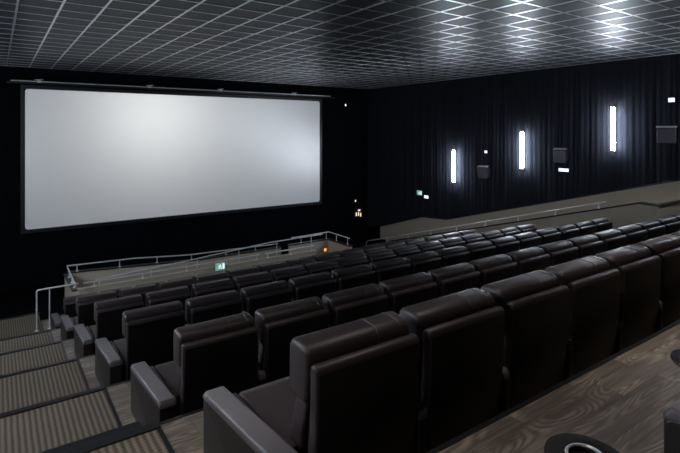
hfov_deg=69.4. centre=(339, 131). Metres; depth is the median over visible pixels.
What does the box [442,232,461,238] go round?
recliner
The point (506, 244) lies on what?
recliner
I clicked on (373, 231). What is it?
wall
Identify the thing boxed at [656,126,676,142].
speaker
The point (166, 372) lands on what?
seat cushion
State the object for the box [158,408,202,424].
trim
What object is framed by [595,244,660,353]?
recliner
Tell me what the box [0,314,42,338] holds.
floor
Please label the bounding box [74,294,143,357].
recliner
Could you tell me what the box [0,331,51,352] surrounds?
floor
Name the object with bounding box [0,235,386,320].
floor
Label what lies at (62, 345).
trim
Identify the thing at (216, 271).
recliner
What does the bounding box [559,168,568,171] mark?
sign plate
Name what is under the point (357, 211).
switch panel
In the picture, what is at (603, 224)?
recliner
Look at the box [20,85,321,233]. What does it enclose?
projection screen
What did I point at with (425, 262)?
recliner
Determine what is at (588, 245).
recliner
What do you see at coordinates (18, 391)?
floor
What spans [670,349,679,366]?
tray
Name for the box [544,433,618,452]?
tray
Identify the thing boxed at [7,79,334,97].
rail
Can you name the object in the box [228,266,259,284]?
recliner
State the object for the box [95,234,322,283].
handrail
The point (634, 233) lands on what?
recliner
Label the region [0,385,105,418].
trim
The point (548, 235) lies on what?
recliner
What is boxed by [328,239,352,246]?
trim
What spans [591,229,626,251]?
recliner
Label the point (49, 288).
handrail
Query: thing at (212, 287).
recliner
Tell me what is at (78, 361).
trim
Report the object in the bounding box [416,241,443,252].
recliner
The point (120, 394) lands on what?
floor
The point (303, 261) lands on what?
recliner
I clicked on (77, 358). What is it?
trim
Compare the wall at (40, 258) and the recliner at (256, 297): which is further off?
the wall at (40, 258)
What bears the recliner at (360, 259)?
on the floor at (69, 344)
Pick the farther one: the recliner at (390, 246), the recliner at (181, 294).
the recliner at (390, 246)
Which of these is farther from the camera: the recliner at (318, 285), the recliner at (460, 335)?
the recliner at (318, 285)
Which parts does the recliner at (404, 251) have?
panel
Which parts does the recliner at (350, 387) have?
armrest, panel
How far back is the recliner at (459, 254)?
8.85 m
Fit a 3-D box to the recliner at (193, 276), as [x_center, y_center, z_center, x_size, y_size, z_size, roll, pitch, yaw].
[-4.191,4.157,12.528,0.780,1.025,1.064,0,0,-35]
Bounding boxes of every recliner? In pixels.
[51,292,96,329]
[61,291,116,340]
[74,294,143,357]
[95,301,184,385]
[101,286,131,297]
[119,284,157,306]
[130,312,258,425]
[135,280,164,290]
[145,286,190,323]
[159,277,194,292]
[168,275,195,282]
[185,290,241,325]
[191,278,233,297]
[195,272,228,283]
[197,271,223,275]
[203,311,418,452]
[225,266,248,273]
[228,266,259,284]
[233,271,272,311]
[240,280,291,320]
[251,262,273,267]
[255,297,328,385]
[259,261,289,272]
[270,265,307,281]
[276,258,297,262]
[288,257,315,266]
[288,272,335,301]
[305,259,339,274]
[314,252,341,261]
[322,283,387,327]
[331,264,374,291]
[336,254,368,268]
[339,248,364,257]
[362,245,386,253]
[365,249,395,264]
[370,257,409,284]
[379,272,437,314]
[384,241,407,249]
[392,245,420,257]
[399,288,504,452]
[404,238,426,245]
[404,251,441,274]
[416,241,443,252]
[423,235,444,241]
[427,262,479,297]
[435,245,469,267]
[439,237,464,247]
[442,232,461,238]
[459,229,477,235]
[460,233,484,243]
[463,240,495,260]
[469,254,516,288]
[480,230,503,240]
[481,270,569,413]
[488,236,519,254]
[499,227,520,236]
[505,247,549,275]
[512,231,540,249]
[516,224,536,232]
[533,228,560,244]
[538,240,578,266]
[544,256,619,379]
[553,224,579,239]
[566,234,603,258]
[572,221,596,235]
[589,217,612,231]
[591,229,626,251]
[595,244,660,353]
[615,224,646,244]
[636,220,665,239]
[636,234,679,331]
[654,216,679,233]
[663,400,679,452]
[671,214,679,220]
[671,231,679,236]
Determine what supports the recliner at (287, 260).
on the floor at (45, 322)
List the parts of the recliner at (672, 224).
panel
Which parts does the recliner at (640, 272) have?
armrest, panel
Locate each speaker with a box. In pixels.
[477,165,490,178]
[553,148,568,162]
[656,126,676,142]
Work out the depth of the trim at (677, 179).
16.00 m
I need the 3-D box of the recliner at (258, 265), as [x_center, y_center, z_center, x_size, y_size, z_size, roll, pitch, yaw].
[-2.350,4.157,13.822,0.780,1.025,1.064,0,0,-35]
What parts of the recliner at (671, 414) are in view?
armrest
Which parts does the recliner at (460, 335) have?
armrest, panel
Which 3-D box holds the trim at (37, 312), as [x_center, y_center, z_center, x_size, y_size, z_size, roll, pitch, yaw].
[-9.039,4.686,11.775,3.150,0.057,0.082,0,0,-35]
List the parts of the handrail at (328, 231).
rail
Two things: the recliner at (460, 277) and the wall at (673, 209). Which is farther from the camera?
the wall at (673, 209)
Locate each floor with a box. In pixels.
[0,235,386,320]
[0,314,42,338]
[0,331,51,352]
[0,343,65,374]
[0,355,99,413]
[42,319,50,329]
[51,328,60,341]
[62,339,75,358]
[88,411,202,452]
[106,381,135,425]
[438,324,679,452]
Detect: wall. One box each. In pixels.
[0,66,368,291]
[65,279,78,296]
[71,248,280,287]
[79,252,315,294]
[288,240,327,254]
[328,240,351,251]
[366,204,651,245]
[369,179,676,237]
[652,203,679,219]
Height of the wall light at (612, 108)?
1.280 m
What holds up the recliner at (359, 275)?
on the floor at (18, 391)
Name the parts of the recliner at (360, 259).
panel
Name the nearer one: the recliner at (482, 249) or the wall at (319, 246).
the recliner at (482, 249)
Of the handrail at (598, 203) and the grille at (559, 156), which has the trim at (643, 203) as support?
the handrail at (598, 203)
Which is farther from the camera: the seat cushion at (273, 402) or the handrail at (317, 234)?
the handrail at (317, 234)
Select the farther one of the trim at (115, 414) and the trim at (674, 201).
the trim at (674, 201)
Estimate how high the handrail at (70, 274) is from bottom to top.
0.200 m
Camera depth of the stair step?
4.48 m
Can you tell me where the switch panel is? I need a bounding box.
[354,207,361,216]
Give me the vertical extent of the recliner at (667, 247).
1.029 m
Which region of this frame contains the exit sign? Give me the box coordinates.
[215,262,224,270]
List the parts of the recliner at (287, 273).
panel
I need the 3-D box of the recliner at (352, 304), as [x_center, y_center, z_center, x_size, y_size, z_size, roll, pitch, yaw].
[-0.106,2.166,5.413,0.780,1.029,1.064,0,0,-35]
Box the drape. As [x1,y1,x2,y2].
[367,53,679,227]
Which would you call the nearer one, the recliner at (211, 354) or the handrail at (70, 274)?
the recliner at (211, 354)
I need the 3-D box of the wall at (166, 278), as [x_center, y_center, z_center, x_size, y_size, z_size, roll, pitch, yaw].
[-3.748,4.910,14.551,7.100,1.780,0.120,0,0,-35]
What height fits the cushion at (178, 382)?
0.290 m
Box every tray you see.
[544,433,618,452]
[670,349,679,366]
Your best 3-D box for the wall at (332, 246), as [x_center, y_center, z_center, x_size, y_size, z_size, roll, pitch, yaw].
[-0.003,4.925,17.935,0.120,1.750,1.350,0,0,-35]
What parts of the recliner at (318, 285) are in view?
panel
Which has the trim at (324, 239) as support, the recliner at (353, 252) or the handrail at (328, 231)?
the handrail at (328, 231)
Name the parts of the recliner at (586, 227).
panel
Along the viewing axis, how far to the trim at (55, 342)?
8.21 m
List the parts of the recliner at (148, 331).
armrest, panel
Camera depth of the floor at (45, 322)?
11.91 m
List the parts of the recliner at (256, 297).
panel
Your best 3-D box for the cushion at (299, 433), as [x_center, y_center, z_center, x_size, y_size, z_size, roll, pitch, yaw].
[0.025,1.485,2.704,0.600,0.290,0.205,0,0,-35]
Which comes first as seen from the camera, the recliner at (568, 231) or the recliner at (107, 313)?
the recliner at (107, 313)
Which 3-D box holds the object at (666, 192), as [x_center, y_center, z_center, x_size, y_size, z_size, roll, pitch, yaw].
[8.743,2.110,13.332,0.059,7.780,23.760,0,0,-35]
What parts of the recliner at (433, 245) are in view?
panel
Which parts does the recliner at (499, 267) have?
panel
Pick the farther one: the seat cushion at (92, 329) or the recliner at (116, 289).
the recliner at (116, 289)
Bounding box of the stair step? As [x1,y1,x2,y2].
[0,391,117,452]
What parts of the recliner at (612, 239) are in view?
panel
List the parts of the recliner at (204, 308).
panel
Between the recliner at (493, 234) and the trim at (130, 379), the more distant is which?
the recliner at (493, 234)
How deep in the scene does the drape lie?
17.00 m
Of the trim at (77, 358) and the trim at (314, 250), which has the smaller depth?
the trim at (77, 358)
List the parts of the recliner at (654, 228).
panel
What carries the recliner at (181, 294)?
on the floor at (69, 344)
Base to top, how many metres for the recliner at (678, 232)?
1.029 m
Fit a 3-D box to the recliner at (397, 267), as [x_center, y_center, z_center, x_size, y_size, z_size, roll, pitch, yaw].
[0.556,2.635,8.384,0.780,1.029,1.064,0,0,-35]
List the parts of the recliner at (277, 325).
armrest, panel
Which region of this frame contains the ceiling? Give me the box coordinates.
[0,0,679,88]
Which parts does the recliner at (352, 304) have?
panel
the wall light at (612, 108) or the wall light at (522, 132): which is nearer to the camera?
the wall light at (612, 108)
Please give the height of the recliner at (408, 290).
1.029 m
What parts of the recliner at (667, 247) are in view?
armrest, panel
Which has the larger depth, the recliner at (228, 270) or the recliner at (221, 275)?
the recliner at (228, 270)
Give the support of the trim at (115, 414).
attached to the stair step
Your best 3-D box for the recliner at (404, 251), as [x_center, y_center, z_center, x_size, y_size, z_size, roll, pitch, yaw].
[1.224,3.107,11.347,0.780,1.025,1.064,0,0,-35]
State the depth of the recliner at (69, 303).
10.75 m
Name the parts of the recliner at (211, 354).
armrest, panel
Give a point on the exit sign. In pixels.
(218, 266)
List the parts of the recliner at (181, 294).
panel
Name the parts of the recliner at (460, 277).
panel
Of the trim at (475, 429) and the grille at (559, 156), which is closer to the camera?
the trim at (475, 429)
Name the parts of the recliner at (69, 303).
armrest, panel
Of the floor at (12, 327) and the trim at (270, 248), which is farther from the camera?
the trim at (270, 248)
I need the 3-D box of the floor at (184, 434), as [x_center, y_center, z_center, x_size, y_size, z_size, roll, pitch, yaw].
[2.744,3.935,5.156,14.820,3.730,1.900,0,0,-35]
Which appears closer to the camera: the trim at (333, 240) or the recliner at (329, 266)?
the recliner at (329, 266)
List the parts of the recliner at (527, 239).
panel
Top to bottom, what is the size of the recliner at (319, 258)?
1.025 m
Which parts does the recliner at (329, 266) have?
panel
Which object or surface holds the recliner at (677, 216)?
on the floor at (120, 394)
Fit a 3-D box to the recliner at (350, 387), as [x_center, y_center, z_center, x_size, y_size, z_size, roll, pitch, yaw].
[-0.208,1.556,2.884,0.855,1.029,1.064,0,0,-35]
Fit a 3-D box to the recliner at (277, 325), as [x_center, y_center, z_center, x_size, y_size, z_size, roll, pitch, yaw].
[-0.720,2.166,4.982,0.780,1.029,1.064,0,0,-35]
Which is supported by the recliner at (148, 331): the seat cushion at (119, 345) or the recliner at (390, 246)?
the seat cushion at (119, 345)
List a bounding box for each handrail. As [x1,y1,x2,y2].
[35,283,78,331]
[67,243,277,270]
[67,267,75,287]
[83,254,259,286]
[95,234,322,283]
[265,245,313,257]
[291,231,349,244]
[366,201,605,243]
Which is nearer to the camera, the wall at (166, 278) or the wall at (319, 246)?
the wall at (166, 278)
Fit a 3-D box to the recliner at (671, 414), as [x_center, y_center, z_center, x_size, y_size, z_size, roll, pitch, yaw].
[1.942,1.036,1.780,0.855,1.029,1.064,0,0,-35]
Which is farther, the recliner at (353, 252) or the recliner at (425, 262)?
the recliner at (353, 252)
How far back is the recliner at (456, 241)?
11.84 m
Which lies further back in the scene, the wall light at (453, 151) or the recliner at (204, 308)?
the wall light at (453, 151)
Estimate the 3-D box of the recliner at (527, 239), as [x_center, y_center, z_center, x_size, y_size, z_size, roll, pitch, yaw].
[3.624,2.635,10.540,0.780,1.029,1.064,0,0,-35]
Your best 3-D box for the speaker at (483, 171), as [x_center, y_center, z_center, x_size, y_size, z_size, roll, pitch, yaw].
[5.192,1.436,17.698,0.531,0.458,0.442,0,0,-35]
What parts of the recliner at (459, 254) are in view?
panel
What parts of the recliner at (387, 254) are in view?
panel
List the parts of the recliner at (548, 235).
panel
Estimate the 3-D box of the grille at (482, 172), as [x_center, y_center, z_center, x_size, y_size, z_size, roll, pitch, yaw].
[5.075,1.475,17.569,0.316,0.376,0.011,0,14,37]
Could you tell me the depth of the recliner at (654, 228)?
8.89 m
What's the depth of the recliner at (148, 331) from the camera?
5.83 m
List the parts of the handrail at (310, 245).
rail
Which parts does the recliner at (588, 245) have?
panel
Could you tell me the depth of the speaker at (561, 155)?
15.17 m
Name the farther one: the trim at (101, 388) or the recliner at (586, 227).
the recliner at (586, 227)
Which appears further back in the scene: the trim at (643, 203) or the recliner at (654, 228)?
the trim at (643, 203)
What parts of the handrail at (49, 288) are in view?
post, rail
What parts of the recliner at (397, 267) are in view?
panel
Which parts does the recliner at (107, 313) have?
armrest, panel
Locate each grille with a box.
[477,168,486,178]
[554,151,564,162]
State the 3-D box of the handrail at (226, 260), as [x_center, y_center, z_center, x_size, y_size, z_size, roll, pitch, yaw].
[-4.546,3.910,13.990,4.950,0.160,0.080,0,0,-35]
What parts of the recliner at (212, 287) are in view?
panel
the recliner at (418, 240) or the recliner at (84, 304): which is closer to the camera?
the recliner at (84, 304)
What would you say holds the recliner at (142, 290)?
on the floor at (56, 333)
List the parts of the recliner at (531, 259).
panel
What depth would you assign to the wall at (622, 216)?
13.22 m
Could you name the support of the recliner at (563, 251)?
on the floor at (120, 394)
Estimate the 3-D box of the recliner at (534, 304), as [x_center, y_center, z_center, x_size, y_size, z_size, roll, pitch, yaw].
[1.049,1.556,3.768,0.780,1.029,1.064,0,0,-35]
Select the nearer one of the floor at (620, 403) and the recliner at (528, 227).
the floor at (620, 403)
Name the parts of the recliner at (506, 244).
panel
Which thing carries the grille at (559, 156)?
attached to the speaker at (561, 155)
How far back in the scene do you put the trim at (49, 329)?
9.88 m
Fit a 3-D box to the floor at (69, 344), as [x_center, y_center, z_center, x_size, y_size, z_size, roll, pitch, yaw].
[0.549,4.710,11.019,11.670,2.180,2.040,0,0,-35]
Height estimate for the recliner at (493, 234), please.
1.025 m
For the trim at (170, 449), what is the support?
attached to the floor at (184, 434)
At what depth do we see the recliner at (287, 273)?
9.24 m
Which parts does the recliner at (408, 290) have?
panel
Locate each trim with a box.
[0,312,39,319]
[0,329,50,340]
[0,340,61,355]
[0,357,78,378]
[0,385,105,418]
[60,342,67,359]
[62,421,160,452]
[64,273,78,291]
[68,246,280,272]
[77,249,316,290]
[77,360,89,389]
[103,389,121,426]
[105,379,130,387]
[157,427,174,452]
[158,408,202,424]
[287,238,331,245]
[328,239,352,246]
[363,202,654,245]
[380,179,679,226]
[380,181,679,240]
[426,320,679,452]
[653,200,679,206]
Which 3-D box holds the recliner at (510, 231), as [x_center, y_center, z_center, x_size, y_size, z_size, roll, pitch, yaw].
[4.292,3.107,13.503,0.780,1.025,1.064,0,0,-35]
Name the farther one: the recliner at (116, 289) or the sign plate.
the sign plate
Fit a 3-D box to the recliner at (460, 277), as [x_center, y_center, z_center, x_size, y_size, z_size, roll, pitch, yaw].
[1.121,2.166,6.276,0.780,1.029,1.064,0,0,-35]
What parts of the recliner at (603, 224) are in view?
panel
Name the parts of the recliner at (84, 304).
armrest, panel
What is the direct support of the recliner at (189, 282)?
on the floor at (56, 333)
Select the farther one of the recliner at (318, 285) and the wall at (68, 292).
the wall at (68, 292)
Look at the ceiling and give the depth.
10.69 m
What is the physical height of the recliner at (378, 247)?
1.025 m
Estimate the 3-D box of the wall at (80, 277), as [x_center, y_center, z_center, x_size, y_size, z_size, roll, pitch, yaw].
[-5.001,4.975,16.115,6.850,1.850,0.120,0,0,-35]
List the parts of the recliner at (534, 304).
armrest, panel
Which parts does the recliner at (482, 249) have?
panel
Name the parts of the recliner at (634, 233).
panel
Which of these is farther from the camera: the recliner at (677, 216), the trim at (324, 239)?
the trim at (324, 239)
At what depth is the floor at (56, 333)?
9.94 m
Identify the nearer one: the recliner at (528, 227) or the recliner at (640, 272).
the recliner at (640, 272)
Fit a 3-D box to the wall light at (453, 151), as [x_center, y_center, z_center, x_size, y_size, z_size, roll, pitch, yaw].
[4.447,1.330,19.137,0.105,1.280,0.100,0,0,-35]
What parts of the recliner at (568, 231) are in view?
panel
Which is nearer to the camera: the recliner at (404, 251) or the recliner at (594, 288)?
the recliner at (594, 288)
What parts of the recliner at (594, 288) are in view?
armrest, panel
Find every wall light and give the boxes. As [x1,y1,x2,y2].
[452,150,455,182]
[520,131,523,168]
[611,107,614,150]
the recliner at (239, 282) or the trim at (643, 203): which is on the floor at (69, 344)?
the recliner at (239, 282)
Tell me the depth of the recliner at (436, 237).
14.38 m
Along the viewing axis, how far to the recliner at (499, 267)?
6.30 m
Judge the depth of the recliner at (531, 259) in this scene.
6.74 m
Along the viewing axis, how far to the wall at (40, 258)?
18.48 m
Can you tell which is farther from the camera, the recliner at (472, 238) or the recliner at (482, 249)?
the recliner at (472, 238)
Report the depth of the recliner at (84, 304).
9.11 m
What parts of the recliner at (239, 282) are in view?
panel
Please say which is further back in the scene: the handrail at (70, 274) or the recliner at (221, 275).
the handrail at (70, 274)
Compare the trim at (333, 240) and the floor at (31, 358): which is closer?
the floor at (31, 358)
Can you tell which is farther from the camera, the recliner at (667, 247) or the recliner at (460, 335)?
the recliner at (667, 247)
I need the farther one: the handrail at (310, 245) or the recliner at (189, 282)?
the handrail at (310, 245)
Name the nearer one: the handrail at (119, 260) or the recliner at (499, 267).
the recliner at (499, 267)
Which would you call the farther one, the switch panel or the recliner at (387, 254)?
the switch panel
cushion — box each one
[89,325,95,339]
[113,338,125,362]
[155,361,179,407]
[175,366,180,394]
[239,376,307,452]
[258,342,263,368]
[289,396,309,450]
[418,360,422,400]
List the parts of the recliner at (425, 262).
panel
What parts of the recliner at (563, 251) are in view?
panel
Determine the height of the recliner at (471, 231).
1.025 m
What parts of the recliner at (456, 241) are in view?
panel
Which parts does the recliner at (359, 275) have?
panel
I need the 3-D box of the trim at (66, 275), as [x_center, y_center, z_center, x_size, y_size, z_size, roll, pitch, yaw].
[-7.274,4.055,13.289,0.180,0.030,1.830,0,0,-35]

